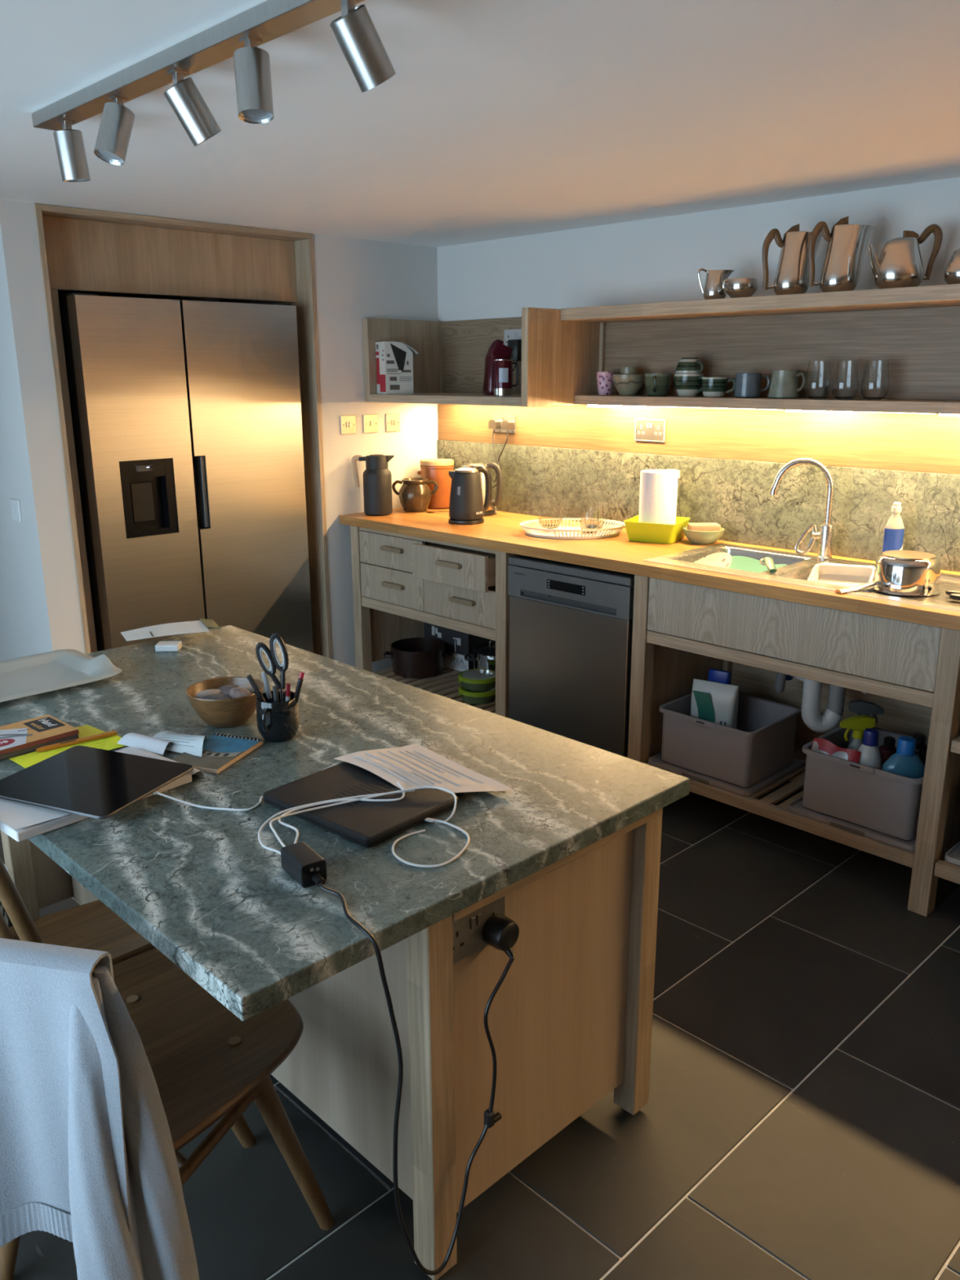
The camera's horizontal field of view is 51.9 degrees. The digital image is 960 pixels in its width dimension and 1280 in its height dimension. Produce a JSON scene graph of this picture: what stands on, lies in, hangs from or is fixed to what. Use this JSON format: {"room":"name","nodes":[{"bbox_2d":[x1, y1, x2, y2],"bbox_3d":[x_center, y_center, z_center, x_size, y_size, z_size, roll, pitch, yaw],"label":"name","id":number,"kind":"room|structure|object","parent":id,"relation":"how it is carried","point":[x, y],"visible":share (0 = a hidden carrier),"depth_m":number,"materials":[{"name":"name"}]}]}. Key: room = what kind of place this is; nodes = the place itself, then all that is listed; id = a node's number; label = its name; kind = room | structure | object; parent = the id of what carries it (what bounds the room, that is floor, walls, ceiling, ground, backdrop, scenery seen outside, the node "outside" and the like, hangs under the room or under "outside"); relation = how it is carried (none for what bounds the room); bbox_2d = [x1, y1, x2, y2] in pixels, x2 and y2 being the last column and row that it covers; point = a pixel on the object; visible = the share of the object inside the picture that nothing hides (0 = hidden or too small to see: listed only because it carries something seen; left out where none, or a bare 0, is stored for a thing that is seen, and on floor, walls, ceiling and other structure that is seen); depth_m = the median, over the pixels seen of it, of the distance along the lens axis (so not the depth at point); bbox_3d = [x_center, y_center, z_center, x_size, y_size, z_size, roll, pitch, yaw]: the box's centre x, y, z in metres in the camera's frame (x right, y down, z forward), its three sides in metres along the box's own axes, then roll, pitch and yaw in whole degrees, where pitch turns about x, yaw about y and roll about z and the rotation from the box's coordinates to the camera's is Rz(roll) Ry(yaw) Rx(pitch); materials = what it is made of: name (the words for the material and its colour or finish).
{"room":"kitchen","nodes":[
{"label":"kitchen","id":0,"kind":"room"},
{"bbox_2d":[0,199,438,672],"bbox_3d":[-1.558,-0.834,4.975,2.030,2.152,1.800,-15,21,-42],"label":"wall","id":1,"kind":"structure","parent":0,"point":[356,279],"depth_m":4.11,"materials":[{"name":"white paint"}]},
{"bbox_2d":[340,414,355,434],"bbox_3d":[-0.611,-1.000,4.577,0.086,0.086,0.012,-15,21,-42],"label":"light switch","id":2,"kind":"object","parent":1,"relation":"attached to","point":[348,423],"visible":1,"depth_m":4.57,"materials":[{"name":"plastic"}]},
{"bbox_2d":[362,413,377,433],"bbox_3d":[-0.517,-1.024,4.666,0.086,0.086,0.012,-15,21,-42],"label":"light switch","id":3,"kind":"object","parent":1,"relation":"attached to","point":[370,421],"visible":1,"depth_m":4.66,"materials":[{"name":"plastic"}]},
{"bbox_2d":[0,705,959,1279],"bbox_3d":[-0.445,0.998,2.540,4.640,0.120,7.600,-15,21,-42],"label":"floor","id":4,"kind":"structure","parent":0,"point":[800,1120],"depth_m":2.08,"materials":[{"name":"tile"}]},
{"bbox_2d":[0,857,155,965],"bbox_3d":[-0.855,0.642,2.036,0.459,0.842,0.294,-15,21,-42],"label":"dining chair","id":5,"kind":"object","parent":4,"relation":"on","point":[93,926],"visible":0.38,"depth_m":2.03,"materials":[{"name":"brown wood"}]},
{"bbox_2d":[0,948,334,1279],"bbox_3d":[-0.623,0.761,1.693,0.504,0.794,0.668,9,18,32],"label":"dining chair","id":6,"kind":"object","parent":4,"relation":"on","point":[208,1064],"visible":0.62,"depth_m":1.74,"materials":[{"name":"brown wood"}]},
{"bbox_2d":[0,937,199,1279],"bbox_3d":[-0.712,0.783,1.465,0.613,0.742,0.174,6,16,22],"label":"jumper","id":7,"kind":"object","parent":6,"relation":"hanging from","point":[88,1160],"visible":1,"depth_m":1.37,"materials":[{"name":"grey fabric"}]},
{"bbox_2d":[34,203,332,658],"bbox_3d":[-1.414,-0.684,4.420,1.184,2.148,0.784,-15,21,-42],"label":"surround","id":8,"kind":"object","parent":4,"relation":"on","point":[81,249],"visible":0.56,"depth_m":4.00,"materials":[{"name":"brown wood"}]},
{"bbox_2d":[57,293,313,653],"bbox_3d":[-1.386,-0.536,4.431,0.967,1.856,0.703,-15,21,-42],"label":"fridge","id":9,"kind":"object","parent":4,"relation":"on","point":[187,420],"visible":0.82,"depth_m":4.06,"materials":[{"name":"grey metal"}]},
{"bbox_2d":[0,625,689,1279],"bbox_3d":[-0.565,0.584,2.364,1.037,0.772,1.781,-15,21,-42],"label":"kitchen island","id":10,"kind":"object","parent":4,"relation":"on","point":[573,850],"visible":0.79,"depth_m":1.85,"materials":[{"name":"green stone"}]},
{"bbox_2d":[0,714,79,759],"bbox_3d":[-1.038,0.221,2.186,0.150,0.023,0.234,13,20,41],"label":"book","id":11,"kind":"object","parent":10,"relation":"on","point":[24,736],"visible":1,"depth_m":2.19,"materials":[{"name":"brown paper"}]},
{"bbox_2d":[0,728,27,750],"bbox_3d":[-1.063,0.219,2.154,0.164,0.001,0.154,-15,21,-42],"label":"picture","id":12,"kind":"object","parent":11,"relation":"on","point":[11,739],"depth_m":2.16},
{"bbox_2d":[0,648,122,702],"bbox_3d":[-1.258,0.100,2.593,0.522,0.045,0.367,-15,21,-42],"label":"plastic tray","id":13,"kind":"object","parent":10,"relation":"on","point":[50,671],"visible":1,"depth_m":2.70,"materials":[{"name":"plastic"}]},
{"bbox_2d":[8,724,126,768],"bbox_3d":[-0.918,0.233,2.182,0.235,0.004,0.201,-15,21,-42],"label":"note","id":14,"kind":"object","parent":10,"relation":"on","point":[108,743],"visible":0.59,"depth_m":2.17,"materials":[{"name":"paper"}]},
{"bbox_2d":[35,730,116,752],"bbox_3d":[-0.896,0.225,2.190,0.172,0.007,0.014,-12,19,-38],"label":"pencil","id":15,"kind":"object","parent":14,"relation":"on","point":[86,739],"visible":1,"depth_m":2.18,"materials":[{"name":"orange paint"}]},
{"bbox_2d":[0,746,206,841],"bbox_3d":[-0.774,0.286,1.938,0.238,0.027,0.387,13,20,41],"label":"papers","id":16,"kind":"object","parent":10,"relation":"on","point":[20,821],"visible":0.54,"depth_m":1.79,"materials":[{"name":"paper"}]},
{"bbox_2d":[0,745,193,819],"bbox_3d":[-0.762,0.272,1.923,0.310,0.007,0.258,6,16,22],"label":"tablet","id":17,"kind":"object","parent":16,"relation":"on","point":[91,782],"visible":1,"depth_m":1.91,"materials":[{"name":"glass"}]},
{"bbox_2d":[116,730,207,756],"bbox_3d":[-0.672,0.221,2.163,0.227,0.033,0.116,8,17,28],"label":"receipt","id":18,"kind":"object","parent":10,"relation":"on","point":[191,744],"visible":1,"depth_m":2.14,"materials":[{"name":"paper"}]},
{"bbox_2d":[120,618,220,641],"bbox_3d":[-0.948,-0.029,3.019,0.292,0.029,0.135,-5,16,-19],"label":"packaging","id":19,"kind":"object","parent":10,"relation":"on","point":[202,625],"visible":1,"depth_m":3.02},
{"bbox_2d":[171,733,262,773],"bbox_3d":[-0.567,0.242,2.125,0.122,0.016,0.180,5,16,18],"label":"spiral notebook","id":20,"kind":"object","parent":10,"relation":"on","point":[220,751],"visible":0.98,"depth_m":2.11,"materials":[{"name":"paper"}]},
{"bbox_2d":[186,676,264,727],"bbox_3d":[-0.597,0.153,2.319,0.178,0.084,0.178,0,15,0],"label":"wooden bowl","id":21,"kind":"object","parent":10,"relation":"on","point":[229,713],"visible":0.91,"depth_m":2.27,"materials":[{"name":"brown wood"}]},
{"bbox_2d":[256,690,299,742],"bbox_3d":[-0.451,0.175,2.209,0.096,0.098,0.109,-7,17,-24],"label":"mug","id":22,"kind":"object","parent":10,"relation":"on","point":[279,722],"visible":0.98,"depth_m":2.18,"materials":[{"name":"black ceramic"}]},
{"bbox_2d":[255,633,288,702],"bbox_3d":[-0.460,0.095,2.200,0.072,0.229,0.012,0,15,0],"label":"scissors","id":23,"kind":"object","parent":22,"relation":"in","point":[271,654],"visible":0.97,"depth_m":2.18,"materials":[{"name":"black plastic"}]},
{"bbox_2d":[280,841,327,888],"bbox_3d":[-0.288,0.367,1.611,0.044,0.040,0.079,-11,18,-34],"label":"charger","id":24,"kind":"object","parent":10,"relation":"on","point":[299,860],"visible":0.98,"depth_m":1.59,"materials":[{"name":"plastic"}]},
{"bbox_2d":[257,789,414,855],"bbox_3d":[-0.260,0.317,1.792,0.323,0.018,0.141,-15,21,-42],"label":"charging cable","id":25,"kind":"object","parent":10,"relation":"on","point":[366,795],"visible":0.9,"depth_m":1.79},
{"bbox_2d":[262,761,458,847],"bbox_3d":[-0.228,0.304,1.877,0.300,0.022,0.236,13,20,40],"label":"laptop","id":26,"kind":"object","parent":10,"relation":"on","point":[366,824],"visible":0.91,"depth_m":1.84,"materials":[{"name":"metal"}]},
{"bbox_2d":[278,781,404,844],"bbox_3d":[-0.248,0.311,1.794,0.302,0.014,0.136,-15,21,-42],"label":"charging cable","id":27,"kind":"object","parent":26,"relation":"on","point":[397,782],"visible":0.84,"depth_m":1.83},
{"bbox_2d":[269,786,457,847],"bbox_3d":[-0.208,0.321,1.789,0.352,0.037,0.138,-10,18,-31],"label":"charging cable","id":28,"kind":"object","parent":10,"relation":"on","point":[422,787],"visible":0.91,"depth_m":1.83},
{"bbox_2d":[333,743,512,793],"bbox_3d":[-0.112,0.262,1.990,0.194,0.023,0.352,-15,21,-42],"label":"printed sheet","id":29,"kind":"object","parent":10,"relation":"on","point":[415,765],"visible":0.98,"depth_m":1.99,"materials":[{"name":"white paper"}]},
{"bbox_2d":[391,817,470,867],"bbox_3d":[-0.083,0.352,1.718,0.126,0.011,0.164,7,17,26],"label":"charging cable","id":30,"kind":"object","parent":10,"relation":"on","point":[428,820],"visible":1,"depth_m":1.71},
{"bbox_2d":[453,895,505,964],"bbox_3d":[-0.008,0.495,1.679,0.146,0.086,0.009,-15,21,-42],"label":"socket","id":31,"kind":"object","parent":10,"relation":"attached to","point":[468,931],"visible":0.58,"depth_m":1.67,"materials":[{"name":"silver metal"}]},
{"bbox_2d":[311,873,519,1275],"bbox_3d":[-0.101,0.712,1.696,0.333,0.712,0.198,-15,21,-42],"label":"lead","id":32,"kind":"object","parent":31,"relation":"hanging from","point":[500,932],"visible":1,"depth_m":1.67,"materials":[{"name":"black plastic"}]},
{"bbox_2d":[383,637,453,678],"bbox_3d":[-0.298,0.087,4.760,0.270,0.136,0.264,-14,21,-42],"label":"casserole","id":33,"kind":"object","parent":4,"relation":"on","point":[413,657],"visible":1,"depth_m":4.67,"materials":[{"name":"metal"}]},
{"bbox_2d":[350,525,522,717],"bbox_3d":[-0.058,-0.068,4.552,0.696,0.879,1.015,-15,21,-42],"label":"drawer unit","id":34,"kind":"object","parent":4,"relation":"on","point":[402,583],"visible":0.39,"depth_m":4.34,"materials":[{"name":"brown wood"}]},
{"bbox_2d":[424,622,490,671],"bbox_3d":[-0.110,0.000,4.869,0.300,0.245,0.172,13,20,40],"label":"appliance box","id":35,"kind":"object","parent":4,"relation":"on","point":[461,644],"visible":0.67,"depth_m":4.77,"materials":[{"name":"cardboard"}]},
{"bbox_2d":[458,668,495,703],"bbox_3d":[-0.006,0.206,4.356,0.178,0.117,0.176,0,15,0],"label":"tub","id":36,"kind":"object","parent":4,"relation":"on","point":[468,695],"depth_m":4.30,"materials":[{"name":"plastic"}]},
{"bbox_2d":[461,681,495,690],"bbox_3d":[-0.006,0.183,4.350,0.160,0.044,0.160,0,15,0],"label":"tub","id":37,"kind":"object","parent":36,"relation":"in","point":[472,686],"depth_m":4.28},
{"bbox_2d":[464,640,495,671],"bbox_3d":[0.078,0.097,4.579,0.276,0.209,0.222,-11,18,-33],"label":"stock pot","id":38,"kind":"object","parent":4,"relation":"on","point":[484,655],"visible":0.42,"depth_m":4.50,"materials":[{"name":"silver metal"}]},
{"bbox_2d":[507,555,634,757],"bbox_3d":[0.534,0.087,4.002,0.592,0.863,0.602,-15,21,-42],"label":"dishwasher","id":39,"kind":"object","parent":4,"relation":"on","point":[571,625],"visible":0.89,"depth_m":3.75,"materials":[{"name":"grey metal"}]},
{"bbox_2d":[627,574,959,916],"bbox_3d":[1.156,0.239,3.405,0.618,0.879,1.116,-15,21,-42],"label":"kitchen cabinet","id":40,"kind":"object","parent":4,"relation":"on","point":[682,631],"visible":0.47,"depth_m":3.13,"materials":[{"name":"brown wood"}]},
{"bbox_2d":[648,693,804,795],"bbox_3d":[0.898,0.350,3.570,0.405,0.218,0.422,-15,21,-42],"label":"tub","id":41,"kind":"object","parent":40,"relation":"on","point":[744,760],"visible":0.91,"depth_m":3.47,"materials":[{"name":"beige plastic"}]},
{"bbox_2d":[690,678,738,728],"bbox_3d":[0.859,0.288,3.623,0.170,0.278,0.086,9,18,32],"label":"pack","id":42,"kind":"object","parent":41,"relation":"in","point":[714,702],"visible":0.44,"depth_m":3.58},
{"bbox_2d":[707,668,730,684],"bbox_3d":[0.888,0.259,3.686,0.082,0.302,0.048,11,19,36],"label":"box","id":43,"kind":"object","parent":41,"relation":"in","point":[714,675],"visible":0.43,"depth_m":3.64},
{"bbox_2d":[774,672,867,732],"bbox_3d":[1.141,0.124,3.492,0.199,0.347,0.506,-12,19,-36],"label":"drain pipe","id":44,"kind":"object","parent":40,"relation":"attached to","point":[832,717],"visible":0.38,"depth_m":3.39,"materials":[{"name":"plastic"}]},
{"bbox_2d":[788,726,928,851],"bbox_3d":[1.289,0.454,3.183,0.405,0.218,0.420,-15,21,-42],"label":"tub","id":45,"kind":"object","parent":40,"relation":"on","point":[872,802],"visible":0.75,"depth_m":3.07,"materials":[{"name":"beige plastic"}]},
{"bbox_2d":[811,737,861,763],"bbox_3d":[1.131,0.382,3.147,0.156,0.103,0.062,13,20,41],"label":"packet","id":46,"kind":"object","parent":45,"relation":"in","point":[820,745],"visible":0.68,"depth_m":3.16,"materials":[{"name":"red plastic"}]},
{"bbox_2d":[840,715,875,751],"bbox_3d":[1.245,0.380,3.277,0.110,0.270,0.076,0,15,0],"label":"spray bottle","id":47,"kind":"object","parent":45,"relation":"in","point":[860,723],"visible":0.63,"depth_m":3.24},
{"bbox_2d":[848,699,884,745],"bbox_3d":[1.300,0.336,3.345,0.110,0.270,0.076,3,16,13],"label":"spray bottle","id":48,"kind":"object","parent":45,"relation":"in","point":[860,707],"visible":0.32,"depth_m":3.31,"materials":[{"name":"grey plastic"}]},
{"bbox_2d":[857,728,881,769],"bbox_3d":[1.232,0.416,3.137,0.084,0.275,0.084,0,15,0],"label":"bottle","id":49,"kind":"object","parent":45,"relation":"in","point":[870,756],"visible":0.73,"depth_m":3.09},
{"bbox_2d":[879,736,897,768],"bbox_3d":[1.331,0.421,3.226,0.074,0.216,0.074,0,15,0],"label":"bottle","id":50,"kind":"object","parent":45,"relation":"in","point":[888,748],"visible":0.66,"depth_m":3.19,"materials":[{"name":"black plastic"}]},
{"bbox_2d":[881,736,924,778],"bbox_3d":[1.311,0.436,3.058,0.136,0.277,0.082,0,15,0],"label":"bottle","id":51,"kind":"object","parent":45,"relation":"in","point":[904,762],"visible":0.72,"depth_m":3.02,"materials":[{"name":"blue plastic"}]},
{"bbox_2d":[933,735,959,884],"bbox_3d":[2.421,0.574,2.155,0.618,0.879,2.496,-15,21,-42],"label":"shelf unit","id":52,"kind":"object","parent":4,"relation":"on","point":[944,869],"visible":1,"depth_m":2.85,"materials":[{"name":"brown wood"}]},
{"bbox_2d":[338,507,959,631],"bbox_3d":[1.436,-0.134,3.015,0.646,0.040,5.347,-15,21,-42],"label":"countertop","id":53,"kind":"structure","parent":52,"relation":"on","point":[502,531],"depth_m":3.67,"materials":[{"name":"wood"}]},
{"bbox_2d":[351,453,394,515],"bbox_3d":[-0.495,-0.731,4.634,0.160,0.278,0.145,12,19,38],"label":"jug","id":54,"kind":"object","parent":53,"relation":"on","point":[377,478],"visible":1,"depth_m":4.59,"materials":[{"name":"black plastic"}]},
{"bbox_2d":[391,477,438,512],"bbox_3d":[-0.313,-0.699,4.752,0.167,0.153,0.160,-14,20,-41],"label":"pot","id":55,"kind":"object","parent":53,"relation":"on","point":[415,495],"visible":1,"depth_m":4.70,"materials":[{"name":"brown ceramic"}]},
{"bbox_2d":[417,458,453,509],"bbox_3d":[-0.211,-0.773,4.867,0.167,0.234,0.167,11,19,35],"label":"crock","id":56,"kind":"object","parent":53,"relation":"on","point":[437,470],"visible":0.81,"depth_m":4.80,"materials":[{"name":"ceramic"}]},
{"bbox_2d":[448,466,491,524],"bbox_3d":[-0.059,-0.646,4.377,0.163,0.245,0.171,8,17,26],"label":"electric kettle","id":57,"kind":"object","parent":53,"relation":"on","point":[466,507],"visible":1,"depth_m":4.32,"materials":[{"name":"black plastic"}]},
{"bbox_2d":[462,462,502,516],"bbox_3d":[-0.007,-0.711,4.620,0.167,0.242,0.162,-9,18,-30],"label":"electric kettle","id":58,"kind":"object","parent":53,"relation":"on","point":[490,512],"visible":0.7,"depth_m":4.58,"materials":[{"name":"silver plastic"}]},
{"bbox_2d":[519,518,625,539],"bbox_3d":[0.383,-0.460,4.072,0.441,0.042,0.329,0,15,0],"label":"oval tray","id":59,"kind":"object","parent":53,"relation":"on","point":[564,532],"visible":0.81,"depth_m":4.01,"materials":[{"name":"beige plastic"}]},
{"bbox_2d":[580,510,599,533],"bbox_3d":[0.452,-0.487,4.055,0.076,0.088,0.076,0,15,0],"label":"tumbler","id":60,"kind":"object","parent":59,"relation":"on","point":[589,518],"visible":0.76,"depth_m":4.03,"materials":[{"name":"clear glass"}]},
{"bbox_2d":[623,515,689,543],"bbox_3d":[0.705,-0.441,3.928,0.216,0.079,0.216,8,17,26],"label":"tub","id":61,"kind":"object","parent":53,"relation":"on","point":[637,531],"visible":0.87,"depth_m":3.85,"materials":[{"name":"yellow plastic"}]},
{"bbox_2d":[638,468,679,524],"bbox_3d":[0.705,-0.538,3.901,0.146,0.266,0.146,6,16,22],"label":"roll","id":62,"kind":"object","parent":61,"relation":"in","point":[658,487],"visible":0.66,"depth_m":3.84,"materials":[{"name":"paper"}]},
{"bbox_2d":[683,526,724,544],"bbox_3d":[0.872,-0.407,3.845,0.158,0.057,0.158,0,15,0],"label":"soap dish","id":63,"kind":"object","parent":53,"relation":"on","point":[696,537],"visible":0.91,"depth_m":3.79,"materials":[{"name":"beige ceramic"}]},
{"bbox_2d":[687,522,720,531],"bbox_3d":[0.871,-0.437,3.837,0.116,0.030,0.068,0,15,0],"label":"soap bar","id":64,"kind":"object","parent":63,"relation":"on","point":[700,526],"visible":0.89,"depth_m":3.80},
{"bbox_2d":[642,542,959,611],"bbox_3d":[1.147,-0.145,3.301,0.505,0.170,1.114,-15,21,-42],"label":"sink","id":65,"kind":"object","parent":53,"relation":"in","point":[798,568],"visible":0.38,"depth_m":3.35,"materials":[{"name":"metal"}]},
{"bbox_2d":[693,551,732,568],"bbox_3d":[0.808,-0.251,3.518,0.170,0.112,0.190,-15,21,-42],"label":"plate","id":66,"kind":"object","parent":65,"relation":"in","point":[722,559],"visible":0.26,"depth_m":3.55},
{"bbox_2d":[693,555,786,573],"bbox_3d":[0.932,-0.202,3.545,0.324,0.149,0.318,10,18,33],"label":"serving bowl","id":67,"kind":"object","parent":65,"relation":"in","point":[738,562],"visible":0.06,"depth_m":3.66,"materials":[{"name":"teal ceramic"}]},
{"bbox_2d":[807,563,875,586],"bbox_3d":[1.183,-0.178,3.256,0.213,0.136,0.156,12,20,38],"label":"sink basin","id":68,"kind":"object","parent":65,"relation":"in","point":[844,575],"visible":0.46,"depth_m":3.30,"materials":[{"name":"ceramic"}]},
{"bbox_2d":[835,550,941,596],"bbox_3d":[1.245,-0.209,3.033,0.343,0.112,0.204,0,15,0],"label":"saucepan","id":69,"kind":"object","parent":65,"relation":"on","point":[910,573],"visible":1,"depth_m":2.96,"materials":[{"name":"silver metal"}]},
{"bbox_2d":[881,502,904,553],"bbox_3d":[1.399,-0.355,3.329,0.065,0.219,0.040,0,15,0],"label":"detergent bottle","id":70,"kind":"object","parent":65,"relation":"on","point":[894,530],"visible":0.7,"depth_m":3.31,"materials":[{"name":"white plastic"}]},
{"bbox_2d":[769,457,834,559],"bbox_3d":[1.139,-0.464,3.481,0.231,0.352,0.062,3,16,12],"label":"tap","id":71,"kind":"object","parent":53,"relation":"on","point":[825,535],"visible":1,"depth_m":3.47,"materials":[{"name":"metal"}]},
{"bbox_2d":[0,0,959,247],"bbox_3d":[-0.454,-1.182,1.947,4.640,0.100,7.600,-15,21,-42],"label":"ceiling","id":72,"kind":"structure","parent":0,"point":[495,119],"depth_m":2.28,"materials":[{"name":"paint"}]},
{"bbox_2d":[31,0,395,182],"bbox_3d":[-0.555,-1.028,1.876,1.291,0.158,0.127,14,21,42],"label":"track spotlight","id":73,"kind":"object","parent":72,"relation":"attached to","point":[239,36],"visible":1,"depth_m":1.78,"materials":[{"name":"silver metal"}]},
{"bbox_2d":[436,177,959,781],"bbox_3d":[1.552,-0.414,3.385,0.120,2.152,6.500,-15,21,-42],"label":"wall","id":74,"kind":"structure","parent":0,"point":[659,260],"depth_m":3.87,"materials":[{"name":"white paint"}]},
{"bbox_2d":[362,306,599,406],"bbox_3d":[-0.009,-1.245,4.373,0.471,0.375,1.042,-15,21,-42],"label":"corner shelf","id":75,"kind":"object","parent":74,"relation":"attached to","point":[559,362],"visible":0.77,"depth_m":4.46,"materials":[{"name":"brown wood"}]},
{"bbox_2d":[375,341,417,394],"bbox_3d":[-0.382,-1.259,4.561,0.164,0.234,0.124,-8,17,-25],"label":"box","id":76,"kind":"object","parent":75,"relation":"on","point":[394,360],"visible":1,"depth_m":4.51,"materials":[{"name":"cardboard"}]},
{"bbox_2d":[375,351,386,391],"bbox_3d":[-0.456,-1.234,4.533,0.001,0.180,0.113,-8,17,-25],"label":"print","id":77,"kind":"object","parent":76,"relation":"attached to","point":[380,379],"depth_m":4.55},
{"bbox_2d":[482,339,512,395],"bbox_3d":[0.078,-1.189,4.299,0.116,0.233,0.119,-4,16,-14],"label":"coffee maker","id":78,"kind":"object","parent":75,"relation":"on","point":[496,350],"visible":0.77,"depth_m":4.25,"materials":[{"name":"red plastic"}]},
{"bbox_2d":[493,359,518,395],"bbox_3d":[0.107,-1.118,4.196,0.099,0.150,0.082,4,16,16],"label":"metal canister","id":79,"kind":"object","parent":75,"relation":"on","point":[503,368],"visible":1,"depth_m":4.17,"materials":[{"name":"metal"}]},
{"bbox_2d":[437,440,959,572],"bbox_3d":[1.659,-0.365,3.179,0.021,0.318,5.347,-15,21,-42],"label":"backsplash","id":80,"kind":"structure","parent":74,"relation":"attached to","point":[734,495],"depth_m":3.79,"materials":[{"name":"stone"}]},
{"bbox_2d":[437,404,959,474],"bbox_3d":[1.661,-0.613,3.114,0.014,0.194,5.347,-15,21,-42],"label":"panel","id":81,"kind":"object","parent":74,"relation":"attached to","point":[905,442],"visible":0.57,"depth_m":3.76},
{"bbox_2d":[634,418,666,441],"bbox_3d":[0.698,-0.863,4.051,0.009,0.089,0.149,-15,21,-42],"label":"wall socket","id":82,"kind":"object","parent":81,"relation":"attached to","point":[646,429],"visible":1,"depth_m":4.05,"materials":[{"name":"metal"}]},
{"bbox_2d":[560,284,959,414],"bbox_3d":[1.927,-0.769,2.588,0.282,0.374,4.306,-15,21,-42],"label":"shelf","id":83,"kind":"object","parent":74,"relation":"attached to","point":[916,329],"visible":0.73,"depth_m":3.47,"materials":[{"name":"brown wood"}]},
{"bbox_2d":[596,371,614,395],"bbox_3d":[0.517,-1.057,4.061,0.072,0.094,0.072,0,15,0],"label":"beaker","id":84,"kind":"object","parent":83,"relation":"on","point":[605,383],"visible":0.95,"depth_m":4.04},
{"bbox_2d":[613,373,644,395],"bbox_3d":[0.601,-1.032,3.986,0.128,0.084,0.128,0,15,0],"label":"bowl","id":85,"kind":"object","parent":83,"relation":"on","point":[627,384],"visible":1,"depth_m":3.94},
{"bbox_2d":[644,373,671,395],"bbox_3d":[0.702,-1.004,3.876,0.104,0.087,0.130,0,15,0],"label":"mug","id":86,"kind":"object","parent":83,"relation":"on","point":[655,384],"visible":0.98,"depth_m":3.85,"materials":[{"name":"green ceramic"}]},
{"bbox_2d":[674,373,705,396],"bbox_3d":[0.802,-0.978,3.783,0.110,0.086,0.128,0,15,0],"label":"mug","id":87,"kind":"object","parent":83,"relation":"on","point":[686,384],"visible":0.88,"depth_m":3.75,"materials":[{"name":"green ceramic"}]},
{"bbox_2d":[675,357,703,373],"bbox_3d":[0.802,-1.048,3.760,0.100,0.058,0.125,0,15,0],"label":"mug","id":88,"kind":"object","parent":87,"relation":"on","point":[686,365],"visible":1,"depth_m":3.73,"materials":[{"name":"green ceramic"}]},
{"bbox_2d":[697,267,735,299],"bbox_3d":[0.840,-1.268,3.511,0.112,0.110,0.082,-10,18,-32],"label":"milk jug","id":89,"kind":"object","parent":83,"relation":"on","point":[713,289],"visible":0.94,"depth_m":3.49,"materials":[{"name":"metal"}]},
{"bbox_2d":[701,377,735,397],"bbox_3d":[0.897,-0.953,3.713,0.125,0.073,0.096,0,15,0],"label":"mug","id":90,"kind":"object","parent":83,"relation":"on","point":[712,387],"visible":0.96,"depth_m":3.68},
{"bbox_2d":[722,278,757,297],"bbox_3d":[0.911,-1.223,3.434,0.108,0.064,0.108,14,21,42],"label":"sugar bowl","id":91,"kind":"object","parent":83,"relation":"on","point":[735,287],"visible":0.9,"depth_m":3.40,"materials":[{"name":"metal"}]},
{"bbox_2d":[734,373,770,397],"bbox_3d":[0.991,-0.934,3.614,0.115,0.088,0.094,-8,17,-26],"label":"mug","id":92,"kind":"object","parent":83,"relation":"on","point":[746,384],"visible":1,"depth_m":3.58,"materials":[{"name":"blue ceramic"}]},
{"bbox_2d":[768,369,805,398],"bbox_3d":[1.087,-0.910,3.506,0.112,0.098,0.109,0,15,0],"label":"mug","id":93,"kind":"object","parent":83,"relation":"on","point":[784,383],"visible":0.98,"depth_m":3.47,"materials":[{"name":"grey ceramic"}]},
{"bbox_2d":[762,223,822,295],"bbox_3d":[1.044,-1.268,3.290,0.183,0.226,0.114,-8,17,-26],"label":"jug","id":94,"kind":"object","parent":83,"relation":"on","point":[792,274],"visible":0.87,"depth_m":3.26,"materials":[{"name":"metal"}]},
{"bbox_2d":[804,360,831,399],"bbox_3d":[1.171,-0.901,3.417,0.088,0.127,0.088,0,15,0],"label":"drinking glass","id":95,"kind":"object","parent":83,"relation":"on","point":[817,384],"visible":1,"depth_m":3.38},
{"bbox_2d":[808,216,875,292],"bbox_3d":[1.165,-1.242,3.179,0.189,0.233,0.117,-8,17,-26],"label":"jug","id":96,"kind":"object","parent":83,"relation":"on","point":[847,243],"visible":0.96,"depth_m":3.15,"materials":[{"name":"metal"}]},
{"bbox_2d":[831,360,858,399],"bbox_3d":[1.241,-0.883,3.347,0.088,0.127,0.088,0,15,0],"label":"drinking glass","id":97,"kind":"object","parent":83,"relation":"on","point":[845,383],"visible":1,"depth_m":3.32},
{"bbox_2d":[860,360,888,399],"bbox_3d":[1.315,-0.864,3.275,0.088,0.127,0.088,0,15,0],"label":"drinking glass","id":98,"kind":"object","parent":83,"relation":"on","point":[875,380],"visible":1,"depth_m":3.24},
{"bbox_2d":[868,223,942,288],"bbox_3d":[1.312,-1.188,3.061,0.196,0.191,0.136,-9,18,-30],"label":"teapot","id":99,"kind":"object","parent":83,"relation":"on","point":[899,264],"visible":0.96,"depth_m":3.02,"materials":[{"name":"metal"}]},
{"bbox_2d":[943,248,959,284],"bbox_3d":[1.458,-1.123,2.932,0.138,0.130,0.125,0,15,0],"label":"pot","id":100,"kind":"object","parent":83,"relation":"on","point":[952,272],"visible":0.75,"depth_m":2.92,"materials":[{"name":"metal"}]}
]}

